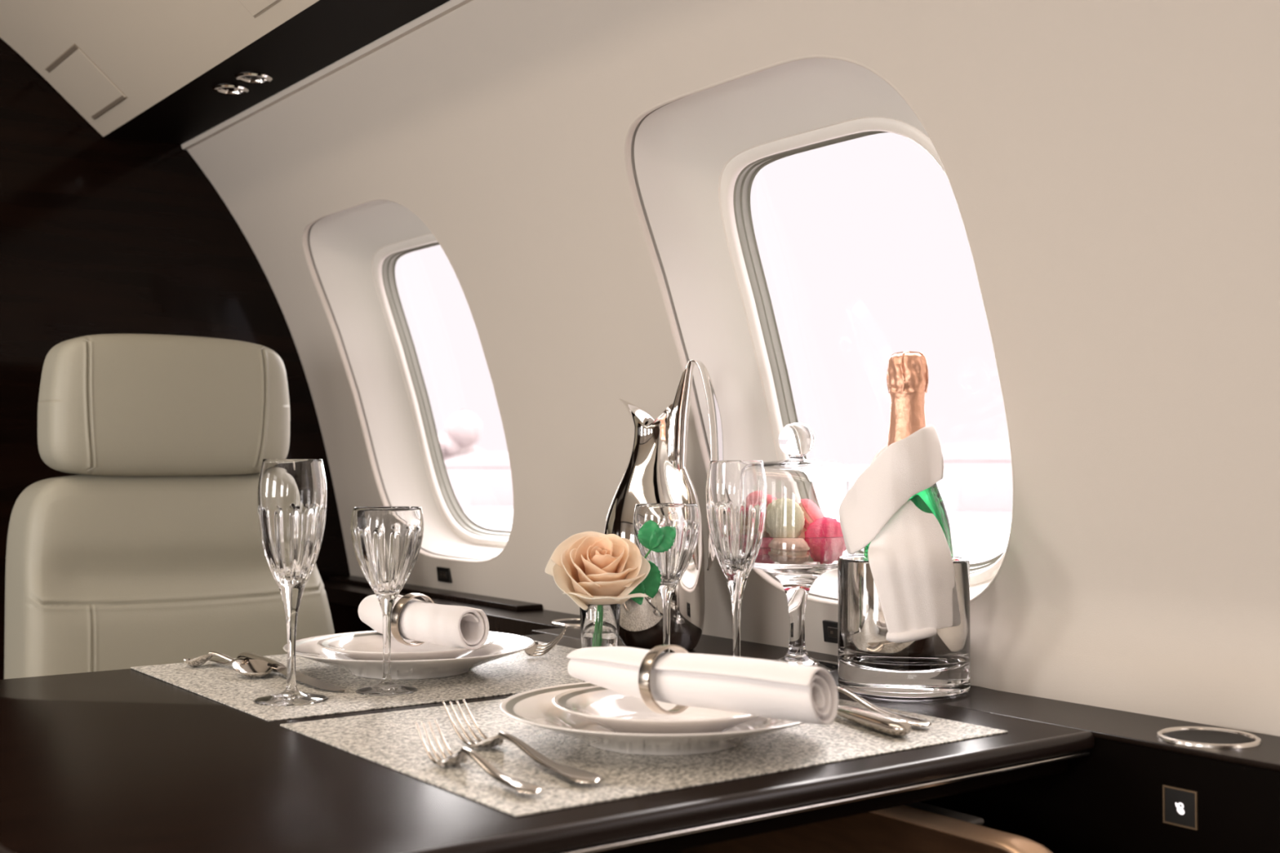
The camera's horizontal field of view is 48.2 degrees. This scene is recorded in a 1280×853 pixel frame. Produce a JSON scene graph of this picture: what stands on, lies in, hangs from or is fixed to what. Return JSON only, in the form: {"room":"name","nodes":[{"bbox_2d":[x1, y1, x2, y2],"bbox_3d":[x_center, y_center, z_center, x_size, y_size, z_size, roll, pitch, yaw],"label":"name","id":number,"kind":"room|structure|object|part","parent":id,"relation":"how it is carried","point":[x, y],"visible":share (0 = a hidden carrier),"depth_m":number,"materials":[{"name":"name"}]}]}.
{"room":"aircraft cabin","nodes":[
{"label":"aircraft cabin","id":0,"kind":"room"},
{"bbox_2d":[0,0,319,137],"bbox_3d":[0.114,-0.725,0.420,0.740,0.360,4.515,1,-2,-36],"label":"ceiling","id":1,"kind":"structure","parent":0,"point":[150,50],"depth_m":2.11,"materials":[{"name":"beige plastic"}]},
{"bbox_2d":[44,43,128,119],"bbox_3d":[-0.898,-0.556,2.317,0.082,0.074,0.183,1,-2,-36],"label":"hatch","id":2,"kind":"object","parent":1,"relation":"attached to","point":[73,70],"visible":1,"depth_m":2.31,"materials":[{"name":"beige plastic"}]},
{"bbox_2d":[238,0,281,17],"bbox_3d":[-0.466,-0.595,1.650,0.184,0.127,0.355,1,-2,-36],"label":"hatch","id":3,"kind":"object","parent":1,"relation":"attached to","point":[255,7],"visible":1,"depth_m":1.82,"materials":[{"name":"beige plastic"}]},
{"bbox_2d":[0,37,350,679],"bbox_3d":[-1.532,0.004,2.027,2.539,1.940,0.040,1,-2,-36],"label":"wall","id":4,"kind":"structure","parent":0,"point":[99,234],"depth_m":2.45,"materials":[{"name":"brown wood"}]},
{"bbox_2d":[186,0,1279,736],"bbox_3d":[0.676,0.201,0.812,0.380,1.487,4.520,1,-2,-36],"label":"wall","id":5,"kind":"structure","parent":0,"point":[1113,166],"depth_m":1.35,"materials":[{"name":"beige plastic"}]},
{"bbox_2d":[103,0,449,143],"bbox_3d":[0.470,-0.549,0.676,0.142,0.019,4.515,1,-2,-36],"label":"overhead panel","id":6,"kind":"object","parent":5,"relation":"attached to","point":[326,32],"depth_m":2.00,"materials":[{"name":"black paint"}]},
{"bbox_2d":[212,84,248,95],"bbox_3d":[-0.614,-0.506,2.145,0.053,0.006,0.053,1,-2,-36],"label":"spotlight","id":7,"kind":"object","parent":6,"relation":"in","point":[227,89],"visible":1,"depth_m":2.14,"materials":[{"name":"silver metal"}]},
{"bbox_2d":[235,71,272,84],"bbox_3d":[-0.561,-0.507,2.080,0.053,0.006,0.053,1,-2,-36],"label":"spotlight","id":8,"kind":"object","parent":6,"relation":"in","point":[255,77],"visible":1,"depth_m":2.08,"materials":[{"name":"silver metal"}]},
{"bbox_2d":[181,0,472,149],"bbox_3d":[0.547,-0.561,0.735,0.065,0.052,4.518,1,-2,-36],"label":"trim","id":9,"kind":"structure","parent":5,"relation":"attached to","point":[450,6],"depth_m":2.02,"materials":[{"name":"beige"}]},
{"bbox_2d":[301,197,514,563],"bbox_3d":[-0.348,-0.063,2.350,0.296,0.572,0.491,1,-2,-36],"label":"window","id":10,"kind":"structure","parent":5,"relation":"in","point":[352,253],"depth_m":2.52,"materials":[{"name":"beige plastic"}]},
{"bbox_3d":[-0.309,-0.051,2.378,0.165,0.507,0.390,1,-2,-36],"label":"pane frame","id":11,"kind":"part","parent":10,"relation":"part of","materials":[{"name":"white plastic"}]},
{"bbox_2d":[436,566,452,582],"bbox_3d":[-0.328,0.249,2.403,0.010,0.025,0.043,1,-2,-36],"label":"power socket","id":12,"kind":"object","parent":5,"relation":"attached to","point":[444,575],"visible":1,"depth_m":2.40,"materials":[{"name":"black plastic"}]},
{"bbox_2d":[622,54,1014,606],"bbox_3d":[0.211,-0.081,1.586,0.296,0.572,0.491,1,-2,-36],"label":"window","id":13,"kind":"structure","parent":5,"relation":"in","point":[692,160],"depth_m":1.73,"materials":[{"name":"beige plastic"}]},
{"bbox_3d":[0.250,-0.070,1.614,0.165,0.507,0.390,1,-2,-36],"label":"pane frame","id":14,"kind":"part","parent":13,"relation":"part of","materials":[{"name":"white plastic"}]},
{"bbox_2d":[822,620,837,644],"bbox_3d":[0.227,0.236,1.643,0.010,0.025,0.043,1,-2,-36],"label":"power socket","id":15,"kind":"object","parent":5,"relation":"attached to","point":[829,628],"visible":0.52,"depth_m":1.65,"materials":[{"name":"black plastic"}]},
{"bbox_3d":[-0.157,0.951,0.234,2.650,0.040,4.600,1,-2,-36],"label":"floor","id":16,"kind":"structure","parent":0,"visible":0},
{"bbox_2d":[4,333,334,679],"bbox_3d":[-0.597,0.407,1.954,0.575,1.090,0.634,1,-2,-36],"label":"seat","id":17,"kind":"object","parent":16,"relation":"on","point":[153,553],"visible":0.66,"depth_m":2.06,"materials":[{"name":"beige leather"}]},
{"bbox_3d":[-0.691,0.432,2.153,0.472,0.720,0.183,1,-4,-36],"label":"backrest","id":18,"kind":"part","parent":17,"relation":"part of","materials":[{"name":"beige leather"}]},
{"bbox_2d":[0,633,1094,852],"bbox_3d":[-0.204,0.606,1.280,0.820,0.700,0.848,1,-2,-36],"label":"dining table","id":19,"kind":"object","parent":16,"relation":"on","point":[130,760],"visible":0.51,"depth_m":1.00,"materials":[{"name":"black wood"}]},
{"bbox_2d":[130,640,582,721],"bbox_3d":[-0.245,0.261,1.534,0.475,0.001,0.394,1,-2,-36],"label":"placemat","id":20,"kind":"object","parent":19,"relation":"on","point":[517,673],"visible":0.5,"depth_m":1.44,"materials":[{"name":"fabric"}]},
{"bbox_2d":[183,651,235,666],"bbox_3d":[-0.445,0.252,1.542,0.105,0.018,0.026,0,-1,16],"label":"spoon","id":21,"kind":"object","parent":20,"relation":"on","point":[198,661],"visible":0.7,"depth_m":1.54,"materials":[{"name":"silver metal"}]},
{"bbox_2d":[208,657,273,678],"bbox_3d":[-0.428,0.252,1.521,0.040,0.018,0.150,1,-2,-36],"label":"spoon","id":22,"kind":"object","parent":20,"relation":"on","point":[251,668],"visible":1,"depth_m":1.49,"materials":[{"name":"silver metal"}]},
{"bbox_2d":[236,652,344,692],"bbox_3d":[-0.363,0.251,1.475,0.021,0.015,0.245,1,-2,-37],"label":"table knife","id":23,"kind":"object","parent":20,"relation":"on","point":[277,667],"visible":0.66,"depth_m":1.46,"materials":[{"name":"silver metal"}]},
{"bbox_3d":[-0.405,0.253,1.530,0.021,0.015,0.108,1,-2,-37],"label":"handle","id":24,"kind":"part","parent":23,"relation":"part of","materials":[{"name":"silver metal"}]},
{"bbox_3d":[-0.333,0.253,1.433,0.017,0.008,0.140,1,-2,-37],"label":"blade","id":25,"kind":"part","parent":23,"relation":"part of","materials":[{"name":"silver metal"}]},
{"bbox_2d":[253,458,328,706],"bbox_3d":[-0.326,0.143,1.341,0.069,0.225,0.069,1,-2,-42],"label":"champagne flute","id":26,"kind":"object","parent":20,"relation":"on","point":[292,493],"visible":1,"depth_m":1.32,"materials":[{"name":"clear glass"}]},
{"bbox_2d":[350,506,423,695],"bbox_3d":[-0.246,0.168,1.393,0.070,0.178,0.070,-1,-1,21],"label":"wine glass","id":27,"kind":"object","parent":20,"relation":"on","point":[387,540],"visible":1,"depth_m":1.37,"materials":[{"name":"clear glass"}]},
{"bbox_2d":[283,631,534,679],"bbox_3d":[-0.244,0.246,1.524,0.264,0.029,0.264,1,-2,-33],"label":"dinner plate","id":28,"kind":"object","parent":20,"relation":"on","point":[505,644],"visible":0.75,"depth_m":1.46,"materials":[{"name":"white ceramic"}]},
{"bbox_2d":[317,631,495,660],"bbox_3d":[-0.248,0.241,1.524,0.187,0.026,0.187,1,-2,-31],"label":"plate","id":29,"kind":"object","parent":28,"relation":"on","point":[363,646],"visible":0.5,"depth_m":1.53,"materials":[{"name":"white ceramic"}]},
{"bbox_2d":[357,594,488,649],"bbox_3d":[-0.245,0.208,1.546,0.063,0.045,0.224,1,-2,-40],"label":"rolled napkin","id":30,"kind":"object","parent":29,"relation":"on","point":[446,625],"visible":0.8,"depth_m":1.49,"materials":[{"name":"white fabric"}]},
{"bbox_2d":[391,592,434,646],"bbox_3d":[-0.240,0.205,1.524,0.017,0.056,0.056,-1,-2,42],"label":"napkin ring","id":31,"kind":"object","parent":30,"relation":"on","point":[396,611],"visible":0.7,"depth_m":1.51,"materials":[{"name":"silver metal"}]},
{"bbox_2d":[524,626,567,656],"bbox_3d":[-0.154,0.244,1.643,0.152,0.034,0.029,0,-1,18],"label":"fork","id":32,"kind":"object","parent":20,"relation":"on","point":[531,651],"visible":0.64,"depth_m":1.63,"materials":[{"name":"silver metal"}]},
{"bbox_2d":[280,698,1008,816],"bbox_3d":[0.000,0.253,1.200,0.475,0.001,0.386,1,-2,-36],"label":"placemat","id":33,"kind":"object","parent":19,"relation":"on","point":[390,740],"visible":0.7,"depth_m":1.10,"materials":[{"name":"fabric"}]},
{"bbox_2d":[414,719,542,795],"bbox_3d":[-0.116,0.234,1.015,0.022,0.026,0.168,1,-2,-34],"label":"fork","id":34,"kind":"object","parent":33,"relation":"on","point":[460,757],"visible":1,"depth_m":1.02,"materials":[{"name":"silver metal"}]},
{"bbox_2d":[442,699,602,783],"bbox_3d":[-0.091,0.234,1.070,0.025,0.028,0.222,1,-2,-33],"label":"fork","id":35,"kind":"object","parent":33,"relation":"on","point":[574,774],"visible":1,"depth_m":1.06,"materials":[{"name":"silver metal"}]},
{"bbox_2d":[579,604,620,682],"bbox_3d":[-0.039,0.215,1.407,0.041,0.084,0.041,1,-2,-36],"label":"bud vase","id":36,"kind":"object","parent":33,"relation":"on","point":[599,624],"visible":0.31,"depth_m":1.39,"materials":[{"name":"clear glass"}]},
{"bbox_2d":[544,520,675,610],"bbox_3d":[-0.020,0.172,1.420,0.144,0.154,0.090,1,-2,-36],"label":"rose","id":37,"kind":"object","parent":36,"relation":"in","point":[589,567],"visible":0.97,"depth_m":1.40,"materials":[{"name":"beige plant"}]},
{"bbox_2d":[498,681,804,755],"bbox_3d":[0.019,0.237,1.147,0.262,0.029,0.262,0,-1,-9],"label":"dinner plate","id":38,"kind":"object","parent":33,"relation":"on","point":[535,707],"visible":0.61,"depth_m":1.08,"materials":[{"name":"white ceramic"}]},
{"bbox_2d":[551,685,760,733],"bbox_3d":[0.023,0.232,1.148,0.187,0.026,0.187,1,-2,-41],"label":"plate","id":39,"kind":"object","parent":38,"relation":"on","point":[616,712],"visible":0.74,"depth_m":1.16,"materials":[{"name":"white ceramic"}]},
{"bbox_2d":[566,646,838,724],"bbox_3d":[0.032,0.194,1.108,0.272,0.043,0.057,-1,-2,44],"label":"rolled napkin","id":40,"kind":"object","parent":39,"relation":"on","point":[765,688],"visible":0.98,"depth_m":1.05,"materials":[{"name":"white fabric"}]},
{"bbox_2d":[638,644,688,715],"bbox_3d":[0.022,0.196,1.106,0.054,0.054,0.017,1,-2,-42],"label":"napkin ring","id":41,"kind":"object","parent":40,"relation":"on","point":[645,669],"visible":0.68,"depth_m":1.09,"materials":[{"name":"silver metal"}]},
{"bbox_2d":[836,705,911,736],"bbox_3d":[0.167,0.246,1.256,0.021,0.015,0.235,1,-2,-24],"label":"table knife","id":42,"kind":"object","parent":33,"relation":"on","point":[893,726],"visible":0.83,"depth_m":1.18,"materials":[{"name":"silver metal"}]},
{"bbox_2d":[836,686,931,727],"bbox_3d":[0.196,0.246,1.278,0.041,0.018,0.205,1,-2,-24],"label":"spoon","id":43,"kind":"object","parent":33,"relation":"on","point":[913,721],"visible":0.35,"depth_m":1.24,"materials":[{"name":"silver metal"}]},
{"bbox_2d":[632,502,700,652],"bbox_3d":[0.028,0.171,1.501,0.070,0.178,0.070,1,-2,-32],"label":"wine glass","id":44,"kind":"object","parent":19,"relation":"on","point":[673,563],"visible":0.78,"depth_m":1.48,"materials":[{"name":"clear glass"}]},
{"bbox_2d":[706,460,767,657],"bbox_3d":[0.100,0.148,1.485,0.069,0.225,0.069,-1,-2,37],"label":"champagne flute","id":45,"kind":"object","parent":19,"relation":"on","point":[736,491],"visible":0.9,"depth_m":1.47,"materials":[{"name":"clear glass"}]},
{"bbox_3d":[-0.203,0.274,1.288,0.816,0.003,0.842,1,-2,-36],"label":"edge trim","id":46,"kind":"part","parent":19,"relation":"part of","materials":[{"name":"black wood"}]},
{"bbox_2d":[322,575,1279,852],"bbox_3d":[0.510,0.589,1.177,0.210,0.688,3.719,1,-2,-36],"label":"ledge","id":47,"kind":"object","parent":16,"relation":"on","point":[1109,799],"visible":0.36,"depth_m":1.19,"materials":[{"name":"brown wood"}]},
{"bbox_3d":[-0.351,0.280,2.436,0.082,0.008,0.675,1,-2,-36],"label":"raised rail","id":48,"kind":"part","parent":47,"relation":"part of","materials":[{"name":"brown wood"}]},
{"bbox_2d":[551,617,580,626],"bbox_3d":[-0.086,0.271,1.982,0.075,0.003,0.075,1,-2,-36],"label":"cup holder","id":49,"kind":"object","parent":47,"relation":"on","point":[562,622],"visible":0.47,"depth_m":1.98,"materials":[{"name":"silver metal"}]},
{"bbox_3d":[-0.086,0.272,1.982,0.065,0.002,0.065,1,-2,-45],"label":"dark lid","id":50,"kind":"part","parent":49,"relation":"part of","materials":[{"name":"black"}]},
{"bbox_2d":[603,359,723,653],"bbox_3d":[0.025,0.094,1.718,0.144,0.345,0.124,0,-1,-9],"label":"pitcher","id":51,"kind":"object","parent":47,"relation":"on","point":[655,471],"visible":0.73,"depth_m":1.68,"materials":[{"name":"silver metal"}]},
{"bbox_3d":[0.062,0.045,1.698,0.064,0.249,0.046,-1,-1,22],"label":"handle","id":52,"kind":"part","parent":51,"relation":"part of","materials":[{"name":"silver metal"}]},
{"bbox_2d":[752,537,855,671],"bbox_3d":[0.172,0.191,1.568,0.128,0.144,0.128,1,-2,-36],"label":"stand","id":53,"kind":"object","parent":47,"relation":"on","point":[797,563],"visible":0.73,"depth_m":1.52,"materials":[{"name":"clear glass"}]},
{"bbox_2d":[762,422,853,537],"bbox_3d":[0.172,0.071,1.571,0.124,0.151,0.124,1,-2,-36],"label":"glass dome","id":54,"kind":"object","parent":53,"relation":"on","point":[805,497],"visible":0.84,"depth_m":1.51,"materials":[{"name":"clear glass"}]},
{"bbox_2d":[837,554,970,697],"bbox_3d":[0.261,0.195,1.419,0.130,0.128,0.130,1,-2,-36],"label":"ice bucket","id":55,"kind":"object","parent":47,"relation":"on","point":[938,665],"visible":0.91,"depth_m":1.37,"materials":[{"name":"clear glass"}]},
{"bbox_2d":[863,351,953,561],"bbox_3d":[0.266,0.080,1.421,0.088,0.310,0.088,-1,-2,36],"label":"champagne bottle","id":56,"kind":"object","parent":55,"relation":"in","point":[907,375],"visible":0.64,"depth_m":1.41,"materials":[{"name":"green glass"}]},
{"bbox_2d":[839,424,955,643],"bbox_3d":[0.254,0.101,1.406,0.103,0.208,0.118,1,-1,-21],"label":"napkin","id":57,"kind":"object","parent":56,"relation":"hanging from","point":[910,561],"visible":0.99,"depth_m":1.37,"materials":[{"name":"white fabric"}]},
{"bbox_3d":[0.266,0.105,1.421,0.088,0.260,0.088,1,-2,-36],"label":"bottle glass","id":58,"kind":"part","parent":56,"relation":"part of","materials":[{"name":"green glass"}]},
{"bbox_2d":[1162,785,1198,830],"bbox_3d":[0.424,0.299,1.124,0.002,0.030,0.030,1,-2,-36],"label":"switch panel","id":59,"kind":"object","parent":47,"relation":"attached to","point":[1180,805],"visible":1,"depth_m":1.12,"materials":[{"name":"brown plastic"}]},
{"bbox_2d":[1156,726,1261,748],"bbox_3d":[0.460,0.251,1.159,0.079,0.003,0.079,1,-2,-36],"label":"cup holder","id":60,"kind":"object","parent":47,"relation":"on","point":[1196,736],"visible":1,"depth_m":1.16,"materials":[{"name":"silver metal"}]},
{"bbox_3d":[0.460,0.252,1.159,0.069,0.002,0.069,-1,-2,28],"label":"dark lid","id":61,"kind":"part","parent":60,"relation":"part of","materials":[{"name":"black"}]},
{"bbox_2d":[670,802,1052,852],"bbox_3d":[0.040,0.638,1.419,0.046,0.643,0.933,1,-2,-36],"label":"seat armrest","id":62,"kind":"object","parent":16,"relation":"on","point":[917,827],"visible":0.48,"depth_m":1.18,"materials":[{"name":"brown leather"}]},
{"bbox_3d":[0.031,0.413,1.417,0.036,0.193,0.934,1,-2,-37],"label":"metal trim","id":63,"kind":"part","parent":62,"relation":"part of","materials":[{"name":"beige"}]},
{"label":"outside","id":64,"kind":"structure","parent":0,"visible":0},
{"bbox_2d":[461,466,1012,564],"bbox_3d":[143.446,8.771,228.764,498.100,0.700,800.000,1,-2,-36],"label":"apron","id":65,"kind":"object","parent":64,"point":[978,537],"visible":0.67,"depth_m":64.24,"materials":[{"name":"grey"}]},
{"bbox_2d":[437,410,484,460],"bbox_3d":[-15.410,1.804,108.966,7.235,6.016,7.138,1,-2,-36],"label":"tree","id":66,"kind":"object","parent":65,"relation":"on","point":[463,428],"visible":0.27,"depth_m":107.02,"materials":[{"name":"white plant"}]},
{"bbox_2d":[444,451,513,506],"bbox_3d":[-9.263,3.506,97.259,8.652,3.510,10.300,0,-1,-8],"label":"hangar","id":67,"kind":"structure","parent":65,"relation":"on","point":[477,479],"depth_m":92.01,"materials":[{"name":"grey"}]},
{"bbox_3d":[-8.601,4.101,92.247,4.620,2.080,0.080,0,-1,-8],"label":"door","id":68,"kind":"part","parent":67,"relation":"part of","materials":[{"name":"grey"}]},
{"bbox_2d":[937,441,1013,511],"bbox_3d":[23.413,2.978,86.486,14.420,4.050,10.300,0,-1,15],"label":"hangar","id":69,"kind":"structure","parent":65,"relation":"on","point":[977,477],"depth_m":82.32,"materials":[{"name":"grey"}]},
{"bbox_3d":[22.078,3.686,81.607,7.700,2.400,0.080,0,-1,15],"label":"door","id":70,"kind":"part","parent":69,"relation":"part of","materials":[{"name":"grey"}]}
]}

